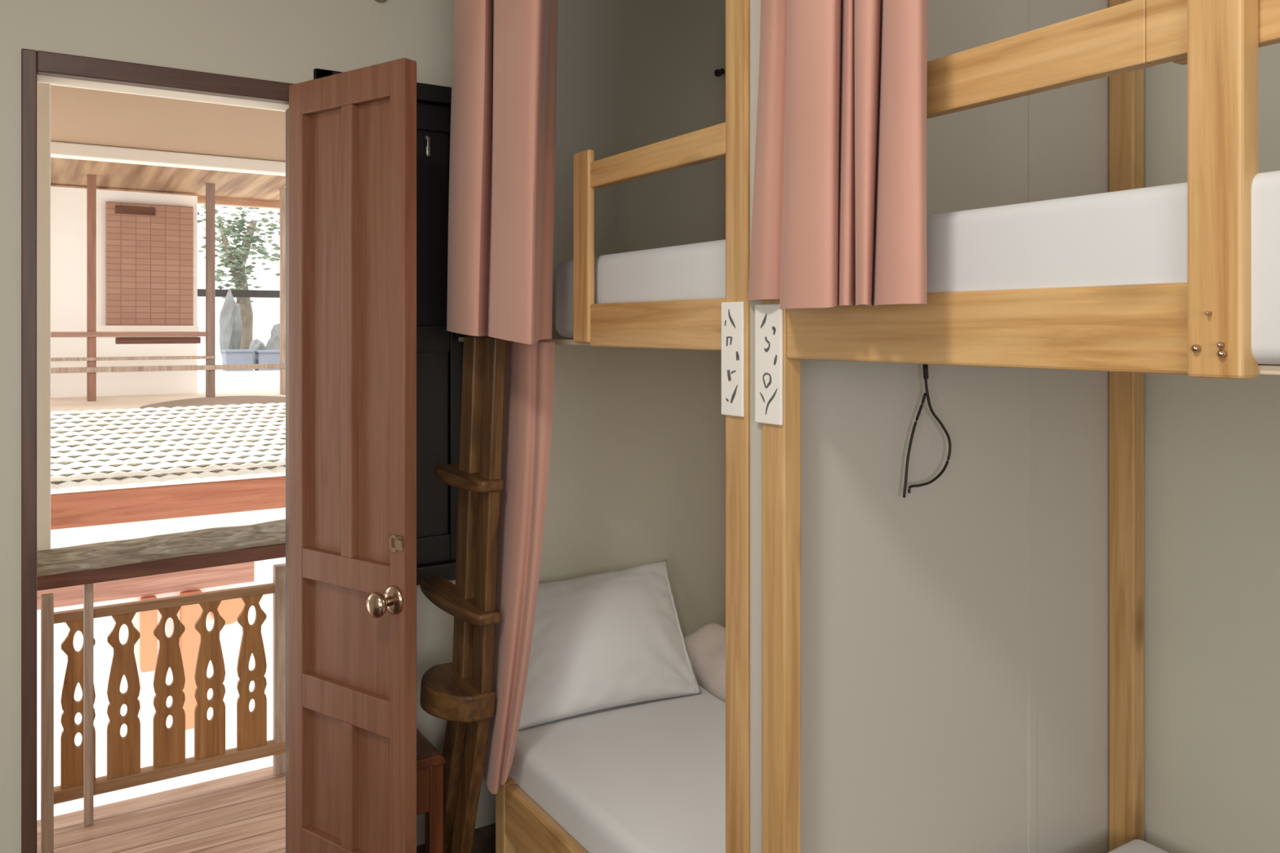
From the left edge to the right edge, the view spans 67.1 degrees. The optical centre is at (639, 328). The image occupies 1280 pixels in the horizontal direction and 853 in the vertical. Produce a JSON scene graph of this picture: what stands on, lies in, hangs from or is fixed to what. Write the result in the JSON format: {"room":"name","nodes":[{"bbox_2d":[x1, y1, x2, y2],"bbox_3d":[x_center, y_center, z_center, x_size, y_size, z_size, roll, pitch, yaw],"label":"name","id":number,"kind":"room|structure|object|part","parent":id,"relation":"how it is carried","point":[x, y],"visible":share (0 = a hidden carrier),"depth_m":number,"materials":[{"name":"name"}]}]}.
{"room":"dormitory","nodes":[
{"label":"dormitory","id":0,"kind":"room"},
{"bbox_2d":[36,766,285,852],"bbox_3d":[-1.292,1.610,2.995,7.000,0.140,0.683,0,0,-32],"label":"floor","id":1,"kind":"structure","parent":0,"point":[245,812],"depth_m":3.01,"materials":[{"name":"brown wood"}]},
{"bbox_2d":[40,563,285,852],"bbox_3d":[-1.485,1.157,3.087,0.731,0.765,0.237,0,0,-32],"label":"balustrade","id":2,"kind":"object","parent":1,"relation":"on","point":[78,780],"visible":0.95,"depth_m":3.14,"materials":[{"name":"brown wood"}]},
{"bbox_3d":[-1.726,1.157,2.813,0.032,0.765,0.030,0,0,-32],"label":"post","id":3,"kind":"part","parent":2,"relation":"part of","materials":[{"name":"brown wood"}]},
{"bbox_3d":[-1.712,1.157,2.999,0.026,0.765,0.024,0,0,-32],"label":"post","id":4,"kind":"part","parent":2,"relation":"part of","materials":[{"name":"brown wood"}]},
{"bbox_2d":[36,519,285,591],"bbox_3d":[-1.302,0.703,3.198,2.403,0.172,0.086,0,0,-32],"label":"handrail","id":5,"kind":"object","parent":2,"relation":"on","point":[102,562],"visible":0.35,"depth_m":3.03,"materials":[{"name":"brown wood"}]},
{"bbox_2d":[36,82,50,551],"bbox_3d":[-1.798,-0.036,2.910,0.038,1.423,0.040,0,0,-32],"label":"porch post","id":6,"kind":"object","parent":5,"relation":"on","point":[43,90],"visible":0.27,"depth_m":2.89,"materials":[{"name":"beige paint"}]},
{"bbox_3d":[-1.526,0.897,3.175,0.706,0.030,0.030,0,0,-32],"label":"rail","id":7,"kind":"part","parent":2,"relation":"part of","materials":[{"name":"brown wood"}]},
{"bbox_3d":[-1.526,1.448,3.175,0.706,0.039,0.044,0,0,-32],"label":"rail","id":8,"kind":"part","parent":2,"relation":"part of","materials":[{"name":"brown wood"}]},
{"bbox_3d":[-1.246,1.180,3.351,0.045,0.720,0.040,0,0,-32],"label":"post","id":9,"kind":"part","parent":2,"relation":"part of","materials":[{"name":"brown wood"}]},
{"bbox_2d":[50,84,285,161],"bbox_3d":[-1.595,-0.802,3.475,7.000,0.075,1.818,0,0,-32],"label":"ceiling","id":10,"kind":"structure","parent":0,"point":[77,115],"depth_m":3.62,"materials":[{"name":"beige paint"}]},
{"bbox_2d":[50,141,285,176],"bbox_3d":[-2.046,-0.736,4.194,7.000,0.056,0.080,0,0,-32],"label":"trim","id":11,"kind":"structure","parent":10,"relation":"attached to","point":[58,149],"depth_m":4.16,"materials":[{"name":"beige paint"}]},
{"bbox_2d":[50,157,285,412],"bbox_3d":[-3.541,-0.307,8.168,7.700,1.934,4.400,0,0,-32],"label":"house","id":12,"kind":"structure","parent":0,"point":[125,331],"depth_m":7.91,"materials":[{"name":"beige paint"}]},
{"bbox_3d":[-4.201,-0.312,7.399,0.060,1.735,0.060,0,0,-32],"label":"veranda post","id":13,"kind":"part","parent":12,"relation":"part of","materials":[{"name":"brown wood"}]},
{"bbox_3d":[-5.066,0.045,6.826,3.690,0.040,0.050,0,0,-32],"label":"veranda rail","id":14,"kind":"part","parent":12,"relation":"part of","materials":[{"name":"brown wood"}]},
{"bbox_3d":[-5.044,0.233,6.839,3.740,0.025,0.050,0,0,-32],"label":"veranda rail","id":15,"kind":"part","parent":12,"relation":"part of","materials":[{"name":"brown wood"}]},
{"bbox_3d":[-4.807,0.315,6.988,4.300,0.040,0.050,0,0,-32],"label":"veranda rail","id":16,"kind":"part","parent":12,"relation":"part of","materials":[{"name":"brown wood"}]},
{"bbox_3d":[-3.489,-0.312,7.847,0.065,1.735,0.060,0,0,-32],"label":"veranda post","id":17,"kind":"part","parent":12,"relation":"part of","materials":[{"name":"brown wood"}]},
{"bbox_2d":[140,395,285,408],"bbox_3d":[-2.959,0.533,6.999,1.205,0.085,0.507,0,0,-32],"label":"stone slab","id":18,"kind":"object","parent":12,"relation":"on","point":[225,400],"visible":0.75,"depth_m":6.83,"materials":[{"name":"beige stone"}]},
{"bbox_3d":[-3.006,-0.312,8.150,0.054,1.735,0.060,0,0,-32],"label":"veranda post","id":19,"kind":"part","parent":12,"relation":"part of","materials":[{"name":"brown wood"}]},
{"bbox_2d":[0,0,725,852],"bbox_3d":[-1.403,0.070,2.437,4.020,2.900,0.120,0,0,-32],"label":"wall","id":20,"kind":"structure","parent":0,"point":[637,470],"depth_m":3.12,"materials":[{"name":"paint"}]},
{"bbox_2d":[21,48,293,852],"bbox_3d":[-1.232,0.425,2.544,0.668,2.190,0.142,0,0,-32],"label":"trim","id":21,"kind":"structure","parent":20,"relation":"attached to","point":[33,62],"depth_m":2.32,"materials":[{"name":"paint"}]},
{"bbox_2d":[36,73,288,111],"bbox_3d":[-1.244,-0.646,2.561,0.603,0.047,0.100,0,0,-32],"label":"trim","id":22,"kind":"structure","parent":20,"relation":"attached to","point":[40,78],"depth_m":2.55,"materials":[{"name":"beige paint"}]},
{"bbox_2d":[288,57,416,852],"bbox_3d":[-0.761,0.428,2.441,0.462,2.160,0.110,0,0,35],"label":"door","id":23,"kind":"structure","parent":20,"relation":"in","point":[353,133],"depth_m":2.45,"materials":[{"name":"wood"}]},
{"bbox_3d":[-0.811,0.006,2.529,0.160,1.147,0.012,0,0,35],"label":"panel","id":24,"kind":"part","parent":23,"relation":"part of","materials":[{"name":"paint"}]},
{"bbox_3d":[-0.811,1.160,2.529,0.160,0.320,0.012,0,0,35],"label":"panel","id":25,"kind":"part","parent":23,"relation":"part of","materials":[{"name":"paint"}]},
{"bbox_3d":[-0.735,0.784,2.474,0.347,0.253,0.012,0,0,35],"label":"panel","id":26,"kind":"part","parent":23,"relation":"part of","materials":[{"name":"paint"}]},
{"bbox_3d":[-0.652,1.160,2.416,0.144,0.320,0.012,0,0,35],"label":"panel","id":27,"kind":"part","parent":23,"relation":"part of","materials":[{"name":"paint"}]},
{"bbox_3d":[-0.652,0.006,2.416,0.144,1.147,0.012,0,0,35],"label":"panel","id":28,"kind":"part","parent":23,"relation":"part of","materials":[{"name":"paint"}]},
{"bbox_3d":[-0.616,0.658,2.305,0.067,0.061,0.058,0,0,-32],"label":"knob","id":29,"kind":"part","parent":23,"relation":"part of","materials":[{"name":"brown metal"}]},
{"bbox_3d":[-0.589,0.521,2.330,0.054,0.042,0.012,0,0,35],"label":"latch plate","id":30,"kind":"part","parent":23,"relation":"part of","materials":[{"name":"brown metal"}]},
{"bbox_2d":[374,0,386,3],"bbox_3d":[-0.740,-0.958,2.762,0.044,0.044,0.036,0,0,-32],"label":"wall hook","id":31,"kind":"object","parent":20,"relation":"attached to","point":[377,1],"visible":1,"depth_m":2.77,"materials":[{"name":"metal"}]},
{"bbox_2d":[313,68,473,585],"bbox_3d":[-0.711,0.015,2.840,0.500,1.470,0.095,0,0,-32],"label":"window","id":32,"kind":"structure","parent":20,"relation":"in","point":[439,352],"depth_m":2.89,"materials":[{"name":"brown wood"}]},
{"bbox_2d":[416,102,464,565],"bbox_3d":[-0.624,0.015,2.892,0.198,1.370,0.030,0,0,-32],"label":"shutter","id":33,"kind":"object","parent":32,"relation":"attached to","point":[439,352],"depth_m":2.89,"materials":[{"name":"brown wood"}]},
{"bbox_2d":[714,68,724,76],"bbox_3d":[0.282,-0.905,3.407,0.026,0.026,0.032,0,0,-32],"label":"wall hook","id":34,"kind":"object","parent":20,"relation":"attached to","point":[717,73],"visible":1,"depth_m":3.40,"materials":[{"name":"black metal"}]},
{"bbox_2d":[416,822,495,852],"bbox_3d":[-0.027,1.570,0.249,4.260,0.100,5.290,0,0,-32],"label":"floor","id":35,"kind":"structure","parent":0,"point":[484,837],"depth_m":2.86,"materials":[{"name":"brown wood"}]},
{"bbox_2d":[416,728,445,852],"bbox_3d":[-0.665,1.323,2.629,0.183,0.395,0.280,0,0,-32],"label":"stool","id":36,"kind":"object","parent":35,"relation":"on","point":[430,762],"visible":0.25,"depth_m":2.55,"materials":[{"name":"brown wood"}]},
{"bbox_3d":[-0.665,1.140,2.629,0.183,0.030,0.280,0,0,-32],"label":"seat","id":37,"kind":"part","parent":36,"relation":"part of","materials":[{"name":"brown wood"}]},
{"bbox_3d":[-0.547,1.337,2.571,0.040,0.366,0.040,0,0,-32],"label":"leg","id":38,"kind":"part","parent":36,"relation":"part of","materials":[{"name":"brown wood"}]},
{"bbox_2d":[419,336,506,852],"bbox_3d":[-0.506,0.770,2.533,0.140,1.500,0.469,0,0,-32],"label":"ladder","id":39,"kind":"object","parent":35,"relation":"on","point":[460,691],"visible":0.99,"depth_m":2.47,"materials":[{"name":"brown wood"}]},
{"bbox_3d":[-0.499,0.770,2.614,0.033,1.500,0.339,0,0,-32],"label":"rail","id":40,"kind":"part","parent":39,"relation":"part of","materials":[{"name":"brown wood"}]},
{"bbox_3d":[-0.429,0.770,2.502,0.033,1.500,0.334,0,0,-32],"label":"rail","id":41,"kind":"part","parent":39,"relation":"part of","materials":[{"name":"brown wood"}]},
{"bbox_2d":[457,0,750,852],"bbox_3d":[0.258,0.072,2.564,1.072,2.895,1.422,0,0,-32],"label":"bunk bed","id":42,"kind":"object","parent":35,"relation":"on","point":[522,826],"visible":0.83,"depth_m":1.73,"materials":[{"name":"brown wood"}]},
{"bbox_3d":[-0.347,1.361,2.581,0.060,0.318,0.060,0,0,-32],"label":"post","id":43,"kind":"part","parent":42,"relation":"part of","materials":[{"name":"brown wood"}]},
{"bbox_2d":[482,341,555,794],"bbox_3d":[-0.358,0.615,2.487,0.052,1.166,0.547,0,0,-32],"label":"curtain","id":44,"kind":"object","parent":42,"relation":"hanging from","point":[529,377],"visible":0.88,"depth_m":2.37,"materials":[{"name":"pink fabric"}]},
{"bbox_3d":[-0.090,1.266,2.144,0.030,0.128,0.955,0,0,-32],"label":"rail","id":45,"kind":"part","parent":42,"relation":"part of","materials":[{"name":"brown wood"}]},
{"bbox_3d":[-0.127,-0.184,2.187,0.019,0.434,0.075,0,0,-32],"label":"guard post","id":46,"kind":"part","parent":42,"relation":"part of","materials":[{"name":"brown wood"}]},
{"bbox_2d":[508,684,725,852],"bbox_3d":[0.247,1.179,2.549,0.966,0.141,1.268,0,0,-32],"label":"mattress","id":47,"kind":"object","parent":42,"relation":"on","point":[649,776],"visible":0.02,"depth_m":2.42,"materials":[{"name":"white fabric"}]},
{"bbox_2d":[518,559,702,729],"bbox_3d":[-0.131,0.936,2.909,0.695,0.337,0.315,0,0,-32],"label":"pillow","id":48,"kind":"object","parent":47,"relation":"on","point":[606,640],"visible":0.86,"depth_m":2.84,"materials":[{"name":"white fabric"}]},
{"bbox_2d":[683,622,725,702],"bbox_3d":[0.512,1.043,2.743,0.328,0.124,1.100,0,0,-32],"label":"pillow","id":49,"kind":"object","parent":47,"relation":"on","point":[705,646],"visible":0.09,"depth_m":3.04,"materials":[{"name":"grey fabric"}]},
{"bbox_2d":[555,239,725,338],"bbox_3d":[0.386,-0.072,2.329,0.966,0.195,0.748,0,0,-32],"label":"mattress","id":50,"kind":"object","parent":42,"relation":"on","point":[694,271],"visible":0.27,"depth_m":2.00,"materials":[{"name":"white fabric"}]},
{"bbox_3d":[0.033,-0.007,1.951,0.028,0.095,0.499,0,0,-32],"label":"rail","id":51,"kind":"part","parent":42,"relation":"part of","materials":[{"name":"brown wood"}]},
{"bbox_3d":[0.033,-0.343,1.951,0.028,0.058,0.499,0,0,-32],"label":"guard rail","id":52,"kind":"part","parent":42,"relation":"part of","materials":[{"name":"brown wood"}]},
{"bbox_2d":[721,301,744,417],"bbox_3d":[0.163,0.053,1.706,0.006,0.201,0.061,0,0,-32],"label":"sign","id":53,"kind":"object","parent":42,"relation":"attached to","point":[732,313],"visible":1,"depth_m":1.70,"materials":[{"name":"grey paper"}]},
{"bbox_3d":[0.194,0.072,1.721,0.060,2.895,0.062,0,0,-32],"label":"post","id":54,"kind":"part","parent":42,"relation":"part of","materials":[{"name":"brown wood"}]},
{"bbox_2d":[761,0,1279,852],"bbox_3d":[1.203,0.072,1.042,1.074,2.895,2.084,0,0,-32],"label":"bunk bed","id":55,"kind":"object","parent":35,"relation":"on","point":[1201,326],"visible":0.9,"depth_m":1.25,"materials":[{"name":"brown wood"}]},
{"bbox_2d":[755,303,782,425],"bbox_3d":[0.216,0.059,1.622,0.006,0.201,0.068,0,0,-32],"label":"sign","id":56,"kind":"object","parent":55,"relation":"attached to","point":[768,317],"visible":0.98,"depth_m":1.62,"materials":[{"name":"grey paper"}]},
{"bbox_3d":[0.239,0.072,1.631,0.040,2.895,0.059,0,0,-32],"label":"post","id":57,"kind":"part","parent":55,"relation":"part of","materials":[{"name":"brown wood"}]},
{"bbox_2d":[902,364,951,497],"bbox_3d":[0.547,0.182,1.836,0.128,0.268,0.011,0,0,-32],"label":"cord","id":58,"kind":"object","parent":55,"relation":"hanging from","point":[925,366],"visible":0.95,"depth_m":1.83,"materials":[{"name":"black rubber"}]},
{"bbox_3d":[0.428,0.000,1.324,0.026,0.100,0.662,0,0,-32],"label":"rail","id":59,"kind":"part","parent":55,"relation":"part of","materials":[{"name":"brown wood"}]},
{"bbox_3d":[0.427,-0.335,1.322,0.022,0.074,0.664,0,0,-32],"label":"guard rail","id":60,"kind":"part","parent":55,"relation":"part of","materials":[{"name":"brown wood"}]},
{"bbox_2d":[926,170,1279,364],"bbox_3d":[1.188,-0.062,1.032,0.987,0.199,1.953,0,0,-32],"label":"mattress","id":61,"kind":"object","parent":55,"relation":"on","point":[1135,236],"visible":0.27,"depth_m":1.14,"materials":[{"name":"white fabric"}]},
{"bbox_3d":[1.091,0.072,2.167,0.042,2.895,0.060,0,0,-32],"label":"post","id":62,"kind":"part","parent":55,"relation":"part of","materials":[{"name":"brown wood"}]},
{"bbox_2d":[1107,839,1168,852],"bbox_3d":[1.199,1.179,1.039,0.970,0.141,1.953,0,0,-32],"label":"mattress","id":63,"kind":"object","parent":55,"relation":"on","point":[1137,846],"visible":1,"depth_m":2.06,"materials":[{"name":"white fabric"}]},
{"bbox_3d":[0.614,-0.464,1.019,0.036,1.032,0.057,0,0,-32],"label":"hanging post","id":64,"kind":"part","parent":55,"relation":"part of","materials":[{"name":"brown wood"}]},
{"bbox_3d":[0.961,-0.339,0.522,0.021,0.082,1.340,0,0,-32],"label":"guard rail","id":65,"kind":"part","parent":55,"relation":"part of","materials":[{"name":"brown wood"}]},
{"bbox_2d":[750,0,1108,852],"bbox_3d":[0.650,0.070,1.949,1.064,2.900,0.034,0,0,-32],"label":"wall partition","id":66,"kind":"structure","parent":0,"point":[914,607],"depth_m":1.91,"materials":[{"name":"paint"}]},
{"bbox_2d":[1028,0,1036,852],"bbox_3d":[0.829,0.070,2.040,0.025,2.900,0.002,0,0,-32],"label":"trim","id":67,"kind":"structure","parent":66,"relation":"attached to","point":[1032,3],"depth_m":2.04,"materials":[{"name":"paint"}]},
{"bbox_2d":[1143,42,1279,852],"bbox_3d":[1.726,0.070,1.351,0.120,2.900,5.290,0,0,-32],"label":"wall","id":68,"kind":"structure","parent":0,"point":[1211,446],"depth_m":2.06,"materials":[{"name":"paint"}]},
{"label":"outside","id":69,"kind":"structure","parent":0,"visible":0},
{"bbox_3d":[-9.064,4.170,20.052,34.000,0.100,36.400,0,0,-32],"label":"ground","id":70,"kind":"structure","parent":69,"visible":0},
{"bbox_2d":[36,471,285,820],"bbox_3d":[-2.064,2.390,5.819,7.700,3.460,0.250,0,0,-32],"label":"house","id":71,"kind":"structure","parent":70,"relation":"on","point":[146,649],"depth_m":5.37,"materials":[{"name":"white paint"}]},
{"bbox_2d":[50,402,285,529],"bbox_3d":[-2.045,0.699,5.790,7.700,0.378,2.020,0,0,-32],"label":"tiled roof","id":72,"kind":"structure","parent":71,"relation":"on","point":[104,446],"depth_m":4.89,"materials":[{"name":"tile"}]},
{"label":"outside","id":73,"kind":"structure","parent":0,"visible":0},
{"bbox_2d":[197,352,279,382],"bbox_3d":[-5.181,0.745,15.051,4.750,0.550,9.000,0,0,-32],"label":"terrace","id":74,"kind":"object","parent":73,"point":[220,375],"depth_m":10.40,"materials":[{"name":"white paint"}]},
{"bbox_2d":[218,287,241,355],"bbox_3d":[-4.778,-0.015,11.283,0.237,0.936,0.289,0,0,-32],"label":"boulder","id":75,"kind":"object","parent":74,"relation":"on","point":[230,321],"visible":0.77,"depth_m":11.20,"materials":[{"name":"grey stone"}]},
{"bbox_2d":[221,349,253,371],"bbox_3d":[-4.474,0.352,10.742,0.300,0.235,0.270,0,0,-32],"label":"crate","id":76,"kind":"object","parent":74,"relation":"on","point":[229,357],"visible":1,"depth_m":10.64,"materials":[{"name":"blue paint"}]},
{"bbox_2d":[197,204,279,349],"bbox_3d":[-5.110,-0.784,12.228,2.100,2.817,2.164,0,0,6],"label":"tree","id":77,"kind":"object","parent":74,"relation":"on","point":[237,263],"visible":0.77,"depth_m":12.11,"materials":[{"name":"green plant"}]},
{"bbox_2d":[197,288,279,297],"bbox_3d":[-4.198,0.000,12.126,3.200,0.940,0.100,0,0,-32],"label":"beam","id":78,"kind":"structure","parent":74,"relation":"on","point":[201,292],"depth_m":11.71,"materials":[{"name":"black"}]},
{"bbox_2d":[248,337,266,364],"bbox_3d":[-4.443,0.307,11.201,0.205,0.389,0.202,0,0,-14],"label":"boulder","id":79,"kind":"object","parent":74,"relation":"on","point":[255,344],"visible":0.48,"depth_m":11.15,"materials":[{"name":"grey stone"}]},
{"bbox_2d":[253,350,279,370],"bbox_3d":[-4.186,0.357,10.923,0.300,0.225,0.270,0,0,-32],"label":"crate","id":80,"kind":"object","parent":74,"relation":"on","point":[261,357],"visible":0.5,"depth_m":10.80,"materials":[{"name":"blue paint"}]},
{"bbox_2d":[265,323,279,350],"bbox_3d":[-4.321,0.227,11.620,0.315,0.583,0.306,0,0,33],"label":"boulder","id":81,"kind":"object","parent":74,"relation":"on","point":[273,343],"visible":0.3,"depth_m":11.51,"materials":[{"name":"grey stone"}]},
{"bbox_3d":[-0.027,-1.430,0.249,4.260,0.100,5.290,0,0,-32],"label":"ceiling","id":82,"kind":"structure","parent":0,"visible":0},
{"bbox_3d":[0.279,-1.363,1.360,0.060,0.035,3.485,0,0,-32],"label":"trim","id":83,"kind":"structure","parent":82,"relation":"attached to","visible":0},
{"bbox_2d":[446,0,557,344],"bbox_3d":[-0.343,-0.659,2.330,0.186,1.382,0.803,0,0,-32],"label":"curtain","id":84,"kind":"object","parent":83,"relation":"hanging from","point":[504,108],"visible":1,"depth_m":2.16,"materials":[{"name":"pink fabric"}]},
{"bbox_2d":[747,0,927,309],"bbox_3d":[0.265,-0.690,1.447,0.080,1.321,0.468,0,0,-26],"label":"curtain","id":85,"kind":"object","parent":83,"relation":"hanging from","point":[839,215],"visible":1,"depth_m":1.38,"materials":[{"name":"pink fabric"}]}
]}

